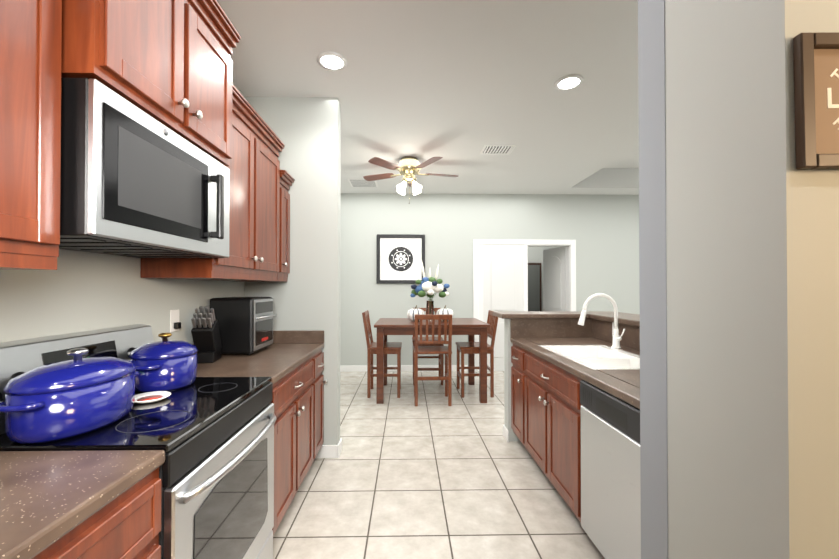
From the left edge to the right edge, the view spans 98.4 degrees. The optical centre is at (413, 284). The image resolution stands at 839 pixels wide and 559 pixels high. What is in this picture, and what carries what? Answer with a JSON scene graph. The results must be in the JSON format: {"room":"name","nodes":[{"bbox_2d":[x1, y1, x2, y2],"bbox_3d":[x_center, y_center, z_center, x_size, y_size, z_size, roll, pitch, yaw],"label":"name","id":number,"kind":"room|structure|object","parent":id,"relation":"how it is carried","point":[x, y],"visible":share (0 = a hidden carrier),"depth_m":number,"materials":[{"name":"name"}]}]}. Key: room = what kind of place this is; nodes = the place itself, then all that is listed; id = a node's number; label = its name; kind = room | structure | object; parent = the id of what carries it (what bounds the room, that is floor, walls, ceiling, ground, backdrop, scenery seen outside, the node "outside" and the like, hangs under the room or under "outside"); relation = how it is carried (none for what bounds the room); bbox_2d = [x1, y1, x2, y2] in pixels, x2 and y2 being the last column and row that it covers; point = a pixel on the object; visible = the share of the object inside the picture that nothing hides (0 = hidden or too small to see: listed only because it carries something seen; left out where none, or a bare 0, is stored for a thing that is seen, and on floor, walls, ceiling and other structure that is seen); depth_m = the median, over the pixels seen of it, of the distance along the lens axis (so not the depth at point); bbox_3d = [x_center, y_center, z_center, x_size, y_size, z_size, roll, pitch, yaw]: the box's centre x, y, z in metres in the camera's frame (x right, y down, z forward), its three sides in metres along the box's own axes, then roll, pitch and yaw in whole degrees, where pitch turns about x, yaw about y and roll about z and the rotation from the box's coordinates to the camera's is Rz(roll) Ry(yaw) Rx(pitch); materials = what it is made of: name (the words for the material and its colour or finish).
{"room":"kitchen","nodes":[
{"label":"kitchen","id":0,"kind":"room"},
{"bbox_2d":[0,83,244,343],"bbox_3d":[-1.349,-0.088,0.097,0.120,2.870,5.550,0,0,-1],"label":"wall","id":1,"kind":"structure","parent":0,"point":[77,291],"depth_m":1.50,"materials":[{"name":"grey paint"}]},
{"bbox_2d":[0,0,61,263],"bbox_3d":[-1.112,-0.531,0.503,0.363,0.905,0.953,0,0,-1],"label":"upper cabinet","id":2,"kind":"object","parent":1,"relation":"attached to","point":[30,91],"depth_m":0.89,"materials":[{"name":"brown wood"}]},
{"bbox_2d":[61,0,240,165],"bbox_3d":[-1.069,-0.892,1.370,0.480,0.630,0.761,0,0,-1],"label":"upper cabinet","id":3,"kind":"object","parent":1,"relation":"attached to","point":[168,63],"visible":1,"depth_m":1.26,"materials":[{"name":"brown wood"}]},
{"bbox_2d":[59,77,229,257],"bbox_3d":[-1.069,-0.347,1.366,0.480,0.439,0.757,0,0,-1],"label":"over-the-range microwave","id":4,"kind":"object","parent":3,"relation":"attached to","point":[136,181],"visible":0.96,"depth_m":1.14,"materials":[{"name":"silver metal"}]},
{"bbox_2d":[170,309,180,331],"bbox_3d":[-1.308,0.199,2.003,0.030,0.120,0.075,0,0,-1],"label":"electrical outlet","id":5,"kind":"object","parent":1,"relation":"attached to","point":[175,324],"visible":1,"depth_m":1.99,"materials":[{"name":"white plastic"}]},
{"bbox_2d":[141,85,284,280],"bbox_3d":[-1.126,-0.527,2.194,0.395,0.995,0.883,0,0,-1],"label":"upper cabinet","id":6,"kind":"object","parent":1,"relation":"attached to","point":[258,145],"visible":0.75,"depth_m":2.11,"materials":[{"name":"brown wood"}]},
{"bbox_2d":[239,170,294,281],"bbox_3d":[-1.136,-0.432,2.755,0.395,0.815,0.228,0,0,-1],"label":"upper cabinet","id":7,"kind":"object","parent":1,"relation":"attached to","point":[287,179],"visible":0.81,"depth_m":2.75,"materials":[{"name":"brown wood"}]},
{"bbox_2d":[245,97,340,444],"bbox_3d":[-1.603,-0.064,2.928,2.000,2.870,0.120,0,0,-1],"label":"wall","id":8,"kind":"structure","parent":0,"point":[307,132],"depth_m":2.89,"materials":[{"name":"grey paint"}]},
{"bbox_2d":[315,443,340,457],"bbox_3d":[-0.963,1.321,2.860,0.749,0.100,0.013,0,0,-1],"label":"baseboard","id":9,"kind":"structure","parent":8,"relation":"attached to","point":[329,451],"depth_m":2.86,"materials":[{"name":"white"}]},
{"bbox_2d":[217,0,638,194],"bbox_3d":[0.984,-1.692,3.677,10.400,0.400,12.800,0,0,-1],"label":"ceiling","id":10,"kind":"structure","parent":0,"point":[457,85],"depth_m":2.69,"materials":[{"name":"white paint"}]},
{"bbox_2d":[317,51,346,70],"bbox_3d":[-0.544,-1.497,2.428,0.200,0.012,0.200,0,0,-1],"label":"recessed light","id":11,"kind":"object","parent":10,"relation":"in","point":[330,60],"visible":1,"depth_m":2.42,"materials":[{"name":"white"}]},
{"bbox_2d":[348,179,377,186],"bbox_3d":[-0.724,-1.475,5.246,0.400,0.007,0.400,0,0,-1],"label":"ceiling vent","id":12,"kind":"object","parent":10,"relation":"in","point":[359,183],"visible":0.88,"depth_m":5.26,"materials":[{"name":"white metal"}]},
{"bbox_2d":[363,156,457,203],"bbox_3d":[-0.033,-1.219,4.315,1.169,0.535,1.154,0,0,-1],"label":"ceiling fan","id":13,"kind":"object","parent":10,"relation":"attached to","point":[409,167],"visible":1,"depth_m":4.20,"materials":[{"name":"brown wood"}]},
{"bbox_2d":[480,145,515,154],"bbox_3d":[0.929,-1.484,3.985,0.340,0.014,0.260,0,0,-1],"label":"ceiling vent","id":14,"kind":"object","parent":10,"relation":"in","point":[497,149],"visible":0.98,"depth_m":3.98,"materials":[{"name":"white metal"}]},
{"bbox_2d":[554,74,583,89],"bbox_3d":[1.152,-1.494,2.678,0.200,0.012,0.200,0,0,-1],"label":"recessed light","id":15,"kind":"object","parent":10,"relation":"in","point":[571,81],"visible":1,"depth_m":2.67,"materials":[{"name":"white"}]},
{"bbox_2d":[273,371,604,558],"bbox_3d":[0.984,1.428,3.651,10.400,0.100,12.800,0,0,-1],"label":"floor","id":16,"kind":"structure","parent":0,"point":[432,475],"depth_m":2.40,"materials":[{"name":"tile"}]},
{"bbox_2d":[0,324,276,558],"bbox_3d":[-0.948,0.756,1.359,0.716,1.144,0.763,0,0,-1],"label":"range","id":17,"kind":"object","parent":16,"relation":"on","point":[212,438],"visible":0.56,"depth_m":1.24,"materials":[{"name":"grey"}]},
{"bbox_2d":[0,348,138,443],"bbox_3d":[-1.052,0.319,1.134,0.256,0.236,0.421,0,0,-1],"label":"pot","id":18,"kind":"object","parent":17,"relation":"on","point":[77,395],"visible":1,"depth_m":1.02,"materials":[{"name":"blue ceramic"}]},
{"bbox_2d":[134,391,170,403],"bbox_3d":[-1.006,0.432,1.384,0.136,0.014,0.136,0,0,-1],"label":"spoon rest","id":19,"kind":"object","parent":17,"relation":"on","point":[148,397],"visible":0.85,"depth_m":1.39,"materials":[{"name":"white ceramic"}]},
{"bbox_2d":[129,333,197,392],"bbox_3d":[-1.079,0.325,1.573,0.246,0.231,0.321,0,0,-1],"label":"round pot","id":20,"kind":"object","parent":17,"relation":"on","point":[165,364],"visible":0.94,"depth_m":1.49,"materials":[{"name":"blue ceramic"}]},
{"bbox_2d":[0,330,326,558],"bbox_3d":[-0.970,0.850,1.028,0.666,1.010,3.654,0,0,-1],"label":"kitchen cabinet","id":21,"kind":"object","parent":16,"relation":"on","point":[80,504],"depth_m":0.90,"materials":[{"name":"brown wood"}]},
{"bbox_2d":[191,306,221,363],"bbox_3d":[-1.223,0.289,2.144,0.110,0.329,0.216,0,0,-13],"label":"knife block","id":22,"kind":"object","parent":21,"relation":"on","point":[205,333],"visible":0.96,"depth_m":2.09,"materials":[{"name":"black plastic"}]},
{"bbox_2d":[210,297,276,354],"bbox_3d":[-1.142,0.271,2.478,0.326,0.370,0.350,0,0,-1],"label":"air fryer oven","id":23,"kind":"object","parent":21,"relation":"on","point":[245,324],"visible":0.92,"depth_m":2.31,"materials":[{"name":"black metal"}]},
{"bbox_2d":[362,310,401,397],"bbox_3d":[-0.390,0.863,4.631,0.483,1.047,0.440,0,0,-1],"label":"stool","id":24,"kind":"object","parent":16,"relation":"on","point":[392,347],"visible":1,"depth_m":4.43,"materials":[{"name":"brown wood"}]},
{"bbox_2d":[412,308,443,384],"bbox_3d":[0.206,0.868,5.229,0.440,1.047,0.483,0,0,-1],"label":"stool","id":25,"kind":"object","parent":16,"relation":"on","point":[440,368],"visible":0.5,"depth_m":5.01,"materials":[{"name":"brown wood"}]},
{"bbox_2d":[374,318,489,403],"bbox_3d":[0.211,0.926,4.647,1.350,0.920,0.930,0,0,-1],"label":"dining table","id":26,"kind":"object","parent":16,"relation":"on","point":[469,327],"visible":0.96,"depth_m":4.22,"materials":[{"name":"brown wood"}]},
{"bbox_2d":[407,305,424,320],"bbox_3d":[0.032,0.362,4.603,0.225,0.206,0.225,0,0,-1],"label":"pumpkin","id":27,"kind":"object","parent":26,"relation":"on","point":[412,312],"visible":0.85,"depth_m":4.53,"materials":[{"name":"white"}]},
{"bbox_2d":[426,301,433,320],"bbox_3d":[0.217,0.335,4.647,0.094,0.260,0.094,0,0,-1],"label":"vase","id":28,"kind":"object","parent":26,"relation":"on","point":[429,307],"visible":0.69,"depth_m":4.61,"materials":[{"name":"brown glass"}]},
{"bbox_2d":[410,260,449,300],"bbox_3d":[0.214,0.063,4.629,0.501,0.775,0.290,0,0,-1],"label":"bouquet","id":29,"kind":"object","parent":28,"relation":"in","point":[430,285],"visible":1,"depth_m":4.57,"materials":[{"name":"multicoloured plant"}]},
{"bbox_2d":[436,305,453,320],"bbox_3d":[0.402,0.362,4.610,0.225,0.206,0.225,0,0,-1],"label":"pumpkin","id":30,"kind":"object","parent":26,"relation":"on","point":[444,310],"visible":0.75,"depth_m":4.55,"materials":[{"name":"white"}]},
{"bbox_2d":[413,314,451,405],"bbox_3d":[0.223,0.860,4.286,0.440,1.047,0.483,0,0,-1],"label":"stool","id":31,"kind":"object","parent":16,"relation":"on","point":[445,350],"visible":1,"depth_m":4.11,"materials":[{"name":"brown wood"}]},
{"bbox_2d":[455,310,497,397],"bbox_3d":[0.813,0.863,4.653,0.483,1.047,0.440,0,0,-1],"label":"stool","id":32,"kind":"object","parent":16,"relation":"on","point":[463,348],"visible":0.83,"depth_m":4.45,"materials":[{"name":"brown wood"}]},
{"bbox_2d":[510,293,639,521],"bbox_3d":[1.215,0.712,2.247,0.768,1.308,1.867,0,0,-1],"label":"kitchen cabinet","id":33,"kind":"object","parent":16,"relation":"on","point":[555,362],"depth_m":2.43,"materials":[{"name":"brown wood"}]},
{"bbox_2d":[580,380,640,558],"bbox_3d":[1.186,0.927,1.604,0.628,0.866,0.584,0,0,-1],"label":"dishwasher","id":34,"kind":"object","parent":16,"relation":"on","point":[610,484],"visible":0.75,"depth_m":1.61,"materials":[{"name":"grey metal"}]},
{"bbox_3d":[2.788,1.032,7.699,1.250,0.760,0.465,0,0,-1],"label":"dresser","id":35,"kind":"object","parent":16,"relation":"on","visible":0},
{"bbox_2d":[528,263,541,310],"bbox_3d":[2.619,0.088,7.906,0.360,1.128,0.061,0,0,-1],"label":"mirror","id":36,"kind":"object","parent":35,"relation":"on","point":[534,287],"visible":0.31,"depth_m":7.88,"materials":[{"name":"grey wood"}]},
{"bbox_2d":[340,193,639,364],"bbox_3d":[1.644,-0.038,5.935,8.840,2.870,0.120,0,0,-1],"label":"wall","id":37,"kind":"structure","parent":0,"point":[602,231],"depth_m":5.86,"materials":[{"name":"grey paint"}]},
{"bbox_2d":[377,234,424,283],"bbox_3d":[-0.199,-0.414,5.829,0.780,0.790,0.030,0,0,-1],"label":"framed picture","id":38,"kind":"object","parent":37,"relation":"attached to","point":[400,257],"visible":1,"depth_m":5.83,"materials":[{"name":"black"}]},
{"bbox_2d":[340,365,467,371],"bbox_3d":[-0.842,1.346,5.812,3.624,0.100,0.013,0,0,-1],"label":"baseboard","id":39,"kind":"structure","parent":37,"relation":"attached to","point":[343,368],"depth_m":5.81,"materials":[{"name":"white wood"}]},
{"bbox_2d":[483,245,522,370],"bbox_3d":[1.461,0.374,5.846,0.648,2.037,0.042,0,0,-1],"label":"door","id":40,"kind":"structure","parent":37,"relation":"in","point":[502,277],"depth_m":5.85,"materials":[{"name":"white wood"}]},
{"bbox_2d":[473,239,575,370],"bbox_3d":[1.807,0.332,5.931,1.675,2.130,0.148,0,0,-1],"label":"door frame","id":41,"kind":"structure","parent":37,"relation":"attached to","point":[570,245],"depth_m":5.86,"materials":[{"name":"white wood"}]},
{"bbox_2d":[543,247,565,310],"bbox_3d":[2.479,0.379,6.364,0.175,2.035,0.676,0,0,-1],"label":"bedroom door","id":42,"kind":"structure","parent":37,"relation":"in","point":[554,279],"depth_m":6.33,"materials":[{"name":"white wood"}]},
{"bbox_2d":[504,319,519,440],"bbox_3d":[1.207,0.834,3.241,0.750,1.080,0.118,0,0,-1],"label":"wall","id":43,"kind":"structure","parent":0,"point":[508,344],"depth_m":3.17,"materials":[{"name":"grey paint"}]},
{"bbox_2d":[503,424,508,437],"bbox_3d":[1.249,1.325,3.294,0.864,0.100,0.034,0,0,-1],"label":"baseboard","id":44,"kind":"structure","parent":43,"relation":"attached to","point":[505,432],"depth_m":3.21,"materials":[{"name":"white"}]},
{"bbox_2d":[493,311,639,326],"bbox_3d":[1.357,0.266,2.393,1.160,0.040,2.147,0,0,-1],"label":"bar","id":45,"kind":"object","parent":43,"relation":"on","point":[628,319],"visible":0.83,"depth_m":3.12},
{"bbox_2d":[528,247,558,310],"bbox_3d":[2.608,-0.021,8.003,3.800,2.870,0.120,0,0,-1],"label":"wall","id":46,"kind":"structure","parent":0,"point":[535,254],"depth_m":7.94,"materials":[{"name":"grey paint"}]},
{"bbox_2d":[638,0,838,558],"bbox_3d":[3.426,-0.079,1.103,5.206,2.870,0.506,0,0,-1],"label":"wall","id":47,"kind":"structure","parent":0,"point":[739,314],"depth_m":0.94,"materials":[{"name":"grey paint"}]},
{"bbox_2d":[793,32,838,169],"bbox_3d":[0.995,-0.405,0.799,0.300,0.300,0.020,0,0,-1],"label":"frame","id":48,"kind":"object","parent":47,"relation":"attached to","point":[816,77],"visible":0.98,"depth_m":0.80,"materials":[{"name":"dark brown wood"},{"name":"printed paper"}]}
]}

